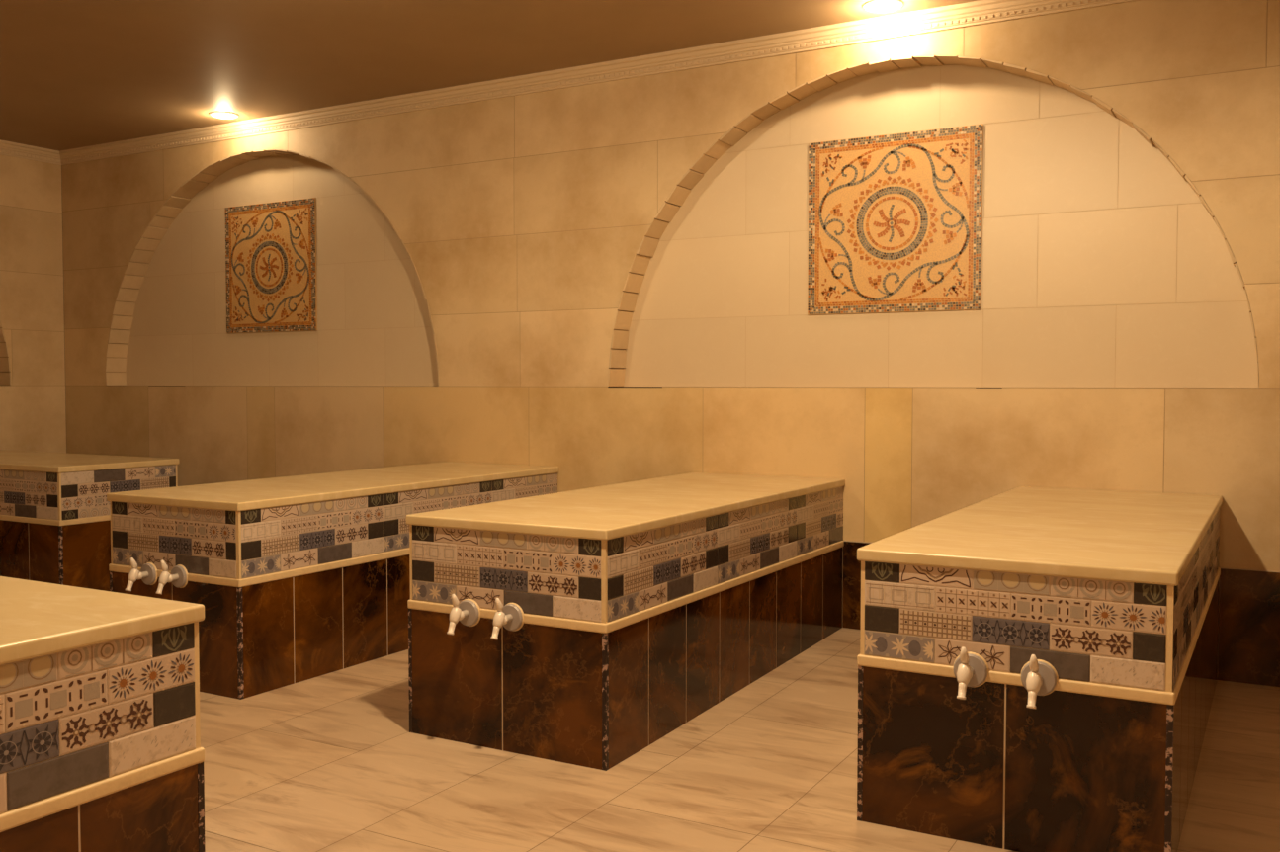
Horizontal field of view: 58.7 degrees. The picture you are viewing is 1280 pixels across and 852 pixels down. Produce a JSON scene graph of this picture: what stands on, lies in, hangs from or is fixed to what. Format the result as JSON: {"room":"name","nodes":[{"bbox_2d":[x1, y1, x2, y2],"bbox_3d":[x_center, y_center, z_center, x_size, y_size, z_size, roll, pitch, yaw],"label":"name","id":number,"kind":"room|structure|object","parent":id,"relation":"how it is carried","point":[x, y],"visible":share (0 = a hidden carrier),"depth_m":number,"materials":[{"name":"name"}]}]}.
{"room":"spa","nodes":[
{"label":"spa","id":0,"kind":"room"},
{"bbox_2d":[0,154,66,453],"bbox_3d":[-6.098,-0.481,6.205,0.288,3.053,6.160,1,2,30],"label":"wall","id":1,"kind":"structure","parent":0,"point":[33,412],"depth_m":8.57,"materials":[{"name":"stone"}]},
{"bbox_2d":[0,321,11,386],"bbox_3d":[-5.529,-1.047,7.063,0.170,1.602,3.211,1,2,30],"label":"trim","id":2,"kind":"structure","parent":1,"relation":"attached to","point":[5,378],"depth_m":8.44,"materials":[{"name":"stone"}]},
{"bbox_2d":[0,139,61,165],"bbox_3d":[-5.950,-1.956,6.066,0.052,0.095,6.160,1,2,30],"label":"trim","id":3,"kind":"structure","parent":1,"relation":"attached to","point":[9,148],"depth_m":8.50,"materials":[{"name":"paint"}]},
{"bbox_2d":[0,0,979,151],"bbox_3d":[-1.525,-1.985,3.551,10.830,0.150,6.760,1,2,30],"label":"ceiling","id":4,"kind":"structure","parent":0,"point":[74,73],"depth_m":5.97,"materials":[{"name":"paint"}]},
{"bbox_2d":[209,111,239,118],"bbox_3d":[-2.746,-2.050,7.516,0.184,0.012,0.184,1,2,30],"label":"recessed light","id":5,"kind":"object","parent":4,"relation":"in","point":[221,115],"visible":1,"depth_m":7.49,"materials":[{"name":"white"}]},
{"bbox_2d":[862,0,903,12],"bbox_3d":[1.140,-1.968,5.339,0.184,0.012,0.184,1,2,30],"label":"recessed light","id":6,"kind":"object","parent":4,"relation":"in","point":[877,6],"visible":1,"depth_m":5.32,"materials":[{"name":"white"}]},
{"bbox_2d":[61,0,1279,643],"bbox_3d":[0.067,-0.486,6.411,10.230,3.053,0.288,1,2,30],"label":"wall","id":7,"kind":"structure","parent":0,"point":[1113,326],"depth_m":6.05,"materials":[{"name":"stone"}]},
{"bbox_2d":[224,197,317,333],"bbox_3d":[-2.573,-1.102,7.910,0.879,0.892,0.010,1,2,30],"label":"mosaic panel","id":8,"kind":"object","parent":7,"relation":"attached to","point":[271,247],"visible":1,"depth_m":7.89,"materials":[{"name":"tile"}]},
{"bbox_2d":[235,285,241,294],"bbox_3d":[-2.849,-0.964,8.067,0.064,0.070,0.002,1,2,30],"label":"flower","id":9,"kind":"object","parent":8,"relation":"on","point":[237,288],"depth_m":8.07,"materials":[{"name":"orange tile"}]},
{"bbox_2d":[237,252,244,261],"bbox_3d":[-2.825,-1.194,8.045,0.067,0.070,0.002,1,2,30],"label":"flower","id":10,"kind":"object","parent":8,"relation":"on","point":[240,255],"depth_m":8.04,"materials":[{"name":"orange tile"}]},
{"bbox_2d":[251,217,257,227],"bbox_3d":[-2.697,-1.423,7.964,0.069,0.065,0.002,1,2,30],"label":"flower","id":11,"kind":"object","parent":8,"relation":"on","point":[254,220],"depth_m":7.96,"materials":[{"name":"orange tile"}]},
{"bbox_2d":[257,304,264,314],"bbox_3d":[-2.650,-0.812,7.960,0.067,0.068,0.002,1,2,30],"label":"flower","id":12,"kind":"object","parent":8,"relation":"on","point":[261,307],"depth_m":7.96,"materials":[{"name":"orange tile"}]},
{"bbox_2d":[273,219,280,229],"bbox_3d":[-2.501,-1.391,7.854,0.068,0.068,0.002,1,2,30],"label":"flower","id":13,"kind":"object","parent":8,"relation":"on","point":[277,222],"depth_m":7.85,"materials":[{"name":"orange tile"}]},
{"bbox_2d":[280,308,287,317],"bbox_3d":[-2.453,-0.780,7.849,0.069,0.065,0.002,1,2,30],"label":"flower","id":14,"kind":"object","parent":8,"relation":"on","point":[284,311],"depth_m":7.85,"materials":[{"name":"orange tile"}]},
{"bbox_2d":[295,272,302,283],"bbox_3d":[-2.325,-1.008,7.768,0.067,0.070,0.002,1,2,30],"label":"flower","id":15,"kind":"object","parent":8,"relation":"on","point":[298,276],"depth_m":7.77,"materials":[{"name":"orange tile"}]},
{"bbox_2d":[298,238,305,249],"bbox_3d":[-2.301,-1.238,7.746,0.064,0.071,0.002,1,2,30],"label":"flower","id":16,"kind":"object","parent":8,"relation":"on","point":[301,241],"depth_m":7.75,"materials":[{"name":"orange tile"}]},
{"bbox_2d":[148,386,1002,389],"bbox_3d":[-0.953,-0.229,6.833,6.090,0.004,0.002,1,2,30],"label":"trim","id":17,"kind":"structure","parent":7,"relation":"attached to","point":[148,386],"depth_m":6.32,"materials":[{"name":"beige"}]},
{"bbox_2d":[59,0,1137,165],"bbox_3d":[-0.017,-1.959,6.209,10.230,0.095,0.052,1,2,30],"label":"trim","id":18,"kind":"structure","parent":7,"relation":"attached to","point":[981,12],"depth_m":6.23,"materials":[{"name":"paint"}]},
{"bbox_2d":[105,55,1259,388],"bbox_3d":[-0.664,-1.033,6.736,7.636,1.602,0.170,1,2,30],"label":"trim","id":19,"kind":"structure","parent":7,"relation":"attached to","point":[169,211],"depth_m":6.36,"materials":[{"name":"stone"}]},
{"bbox_2d":[807,123,983,314],"bbox_3d":[1.268,-1.020,5.730,0.891,0.892,0.010,1,2,30],"label":"mosaic panel","id":20,"kind":"object","parent":7,"relation":"attached to","point":[896,219],"visible":1,"depth_m":5.71,"materials":[{"name":"tile"}]},
{"bbox_2d":[825,249,837,261],"bbox_3d":[0.988,-0.884,5.889,0.065,0.070,0.002,1,2,30],"label":"flower","id":21,"kind":"object","parent":20,"relation":"on","point":[830,254],"depth_m":5.89,"materials":[{"name":"orange tile"}]},
{"bbox_2d":[830,202,843,216],"bbox_3d":[1.013,-1.113,5.867,0.068,0.070,0.002,1,2,30],"label":"flower","id":22,"kind":"object","parent":20,"relation":"on","point":[836,209],"depth_m":5.87,"materials":[{"name":"orange tile"}]},
{"bbox_2d":[857,155,870,169],"bbox_3d":[1.141,-1.342,5.786,0.070,0.065,0.002,1,2,30],"label":"flower","id":23,"kind":"object","parent":20,"relation":"on","point":[864,161],"depth_m":5.79,"materials":[{"name":"orange tile"}]},
{"bbox_2d":[867,274,880,288],"bbox_3d":[1.190,-0.731,5.780,0.069,0.068,0.002,1,2,30],"label":"flower","id":24,"kind":"object","parent":20,"relation":"on","point":[874,281],"depth_m":5.78,"materials":[{"name":"orange tile"}]},
{"bbox_2d":[902,156,916,170],"bbox_3d":[1.342,-1.310,5.673,0.068,0.068,0.002,1,2,30],"label":"flower","id":25,"kind":"object","parent":20,"relation":"on","point":[908,162],"depth_m":5.67,"materials":[{"name":"orange tile"}]},
{"bbox_2d":[912,278,926,292],"bbox_3d":[1.390,-0.699,5.668,0.069,0.065,0.002,1,2,30],"label":"flower","id":26,"kind":"object","parent":20,"relation":"on","point":[918,285],"depth_m":5.67,"materials":[{"name":"orange tile"}]},
{"bbox_2d":[942,230,956,244],"bbox_3d":[1.519,-0.927,5.586,0.068,0.070,0.002,1,2,30],"label":"flower","id":27,"kind":"object","parent":20,"relation":"on","point":[949,236],"depth_m":5.59,"materials":[{"name":"orange tile"}]},
{"bbox_2d":[948,181,962,195],"bbox_3d":[1.543,-1.156,5.564,0.065,0.070,0.002,1,2,30],"label":"flower","id":28,"kind":"object","parent":20,"relation":"on","point":[955,188],"depth_m":5.56,"materials":[{"name":"orange tile"}]},
{"bbox_2d":[842,540,1279,686],"bbox_3d":[-0.007,0.809,6.330,10.230,0.510,0.008,1,2,30],"label":"baseboard","id":29,"kind":"structure","parent":7,"relation":"attached to","point":[1248,645],"depth_m":4.86,"materials":[{"name":"tile"}]},
{"bbox_2d":[199,627,1279,851],"bbox_3d":[-1.526,1.192,3.667,10.830,0.197,6.760,1,2,30],"label":"floor","id":30,"kind":"structure","parent":0,"point":[332,761],"depth_m":3.65,"materials":[{"name":"tile"}]},
{"bbox_2d":[0,449,178,591],"bbox_3d":[-4.051,0.602,7.427,2.105,0.800,0.825,1,2,30],"label":"massage table","id":31,"kind":"object","parent":30,"relation":"on","point":[55,509],"visible":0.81,"depth_m":6.73,"materials":[{"name":"tile"}]},
{"bbox_2d":[0,576,205,851],"bbox_3d":[-1.887,0.814,1.665,0.854,0.800,2.345,1,2,30],"label":"massage table","id":32,"kind":"object","parent":30,"relation":"on","point":[101,750],"visible":1,"depth_m":2.28,"materials":[{"name":"tile"}]},
{"bbox_2d":[106,461,558,699],"bbox_3d":[-1.428,0.665,5.738,0.828,0.800,2.428,1,2,30],"label":"massage table","id":33,"kind":"object","parent":30,"relation":"on","point":[296,578],"visible":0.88,"depth_m":4.92,"materials":[{"name":"tile"}]},
{"bbox_2d":[125,557,156,591],"bbox_3d":[-2.119,0.621,4.797,0.092,0.142,0.112,1,2,30],"label":"tap","id":34,"kind":"object","parent":33,"relation":"on","point":[146,574],"depth_m":4.83,"materials":[{"name":"white ceramic"}]},
{"bbox_2d":[156,559,186,594],"bbox_3d":[-1.951,0.620,4.701,0.092,0.142,0.112,1,2,30],"label":"tap","id":35,"kind":"object","parent":33,"relation":"on","point":[177,575],"depth_m":4.73,"materials":[{"name":"white ceramic"}]},
{"bbox_2d":[406,472,845,770],"bbox_3d":[0.060,0.696,4.897,0.858,0.800,2.422,1,2,30],"label":"massage table","id":36,"kind":"object","parent":30,"relation":"on","point":[585,627],"visible":1,"depth_m":4.07,"materials":[{"name":"tile"}]},
{"bbox_2d":[446,594,479,635],"bbox_3d":[-0.632,0.650,3.959,0.092,0.142,0.112,1,2,30],"label":"tap","id":37,"kind":"object","parent":36,"relation":"on","point":[464,619],"depth_m":3.99,"materials":[{"name":"white ceramic"}]},
{"bbox_2d":[490,597,522,639],"bbox_3d":[-0.469,0.650,3.867,0.092,0.142,0.112,1,2,30],"label":"tap","id":38,"kind":"object","parent":36,"relation":"on","point":[508,618],"depth_m":3.90,"materials":[{"name":"white ceramic"}]},
{"bbox_2d":[856,486,1222,851],"bbox_3d":[1.537,0.727,4.059,0.847,0.800,2.422,1,2,30],"label":"massage table","id":39,"kind":"object","parent":30,"relation":"on","point":[1038,666],"visible":1,"depth_m":3.14,"materials":[{"name":"tile"}]},
{"bbox_2d":[953,646,987,699],"bbox_3d":[0.886,0.667,3.098,0.092,0.142,0.112,1,2,30],"label":"tap","id":40,"kind":"object","parent":39,"relation":"on","point":[970,662],"depth_m":3.13,"materials":[{"name":"white ceramic"}]},
{"bbox_2d":[1021,654,1056,708],"bbox_3d":[1.044,0.669,3.008,0.092,0.142,0.112,1,2,30],"label":"tap","id":41,"kind":"object","parent":39,"relation":"on","point":[1038,671],"depth_m":3.04,"materials":[{"name":"white ceramic"}]}
]}

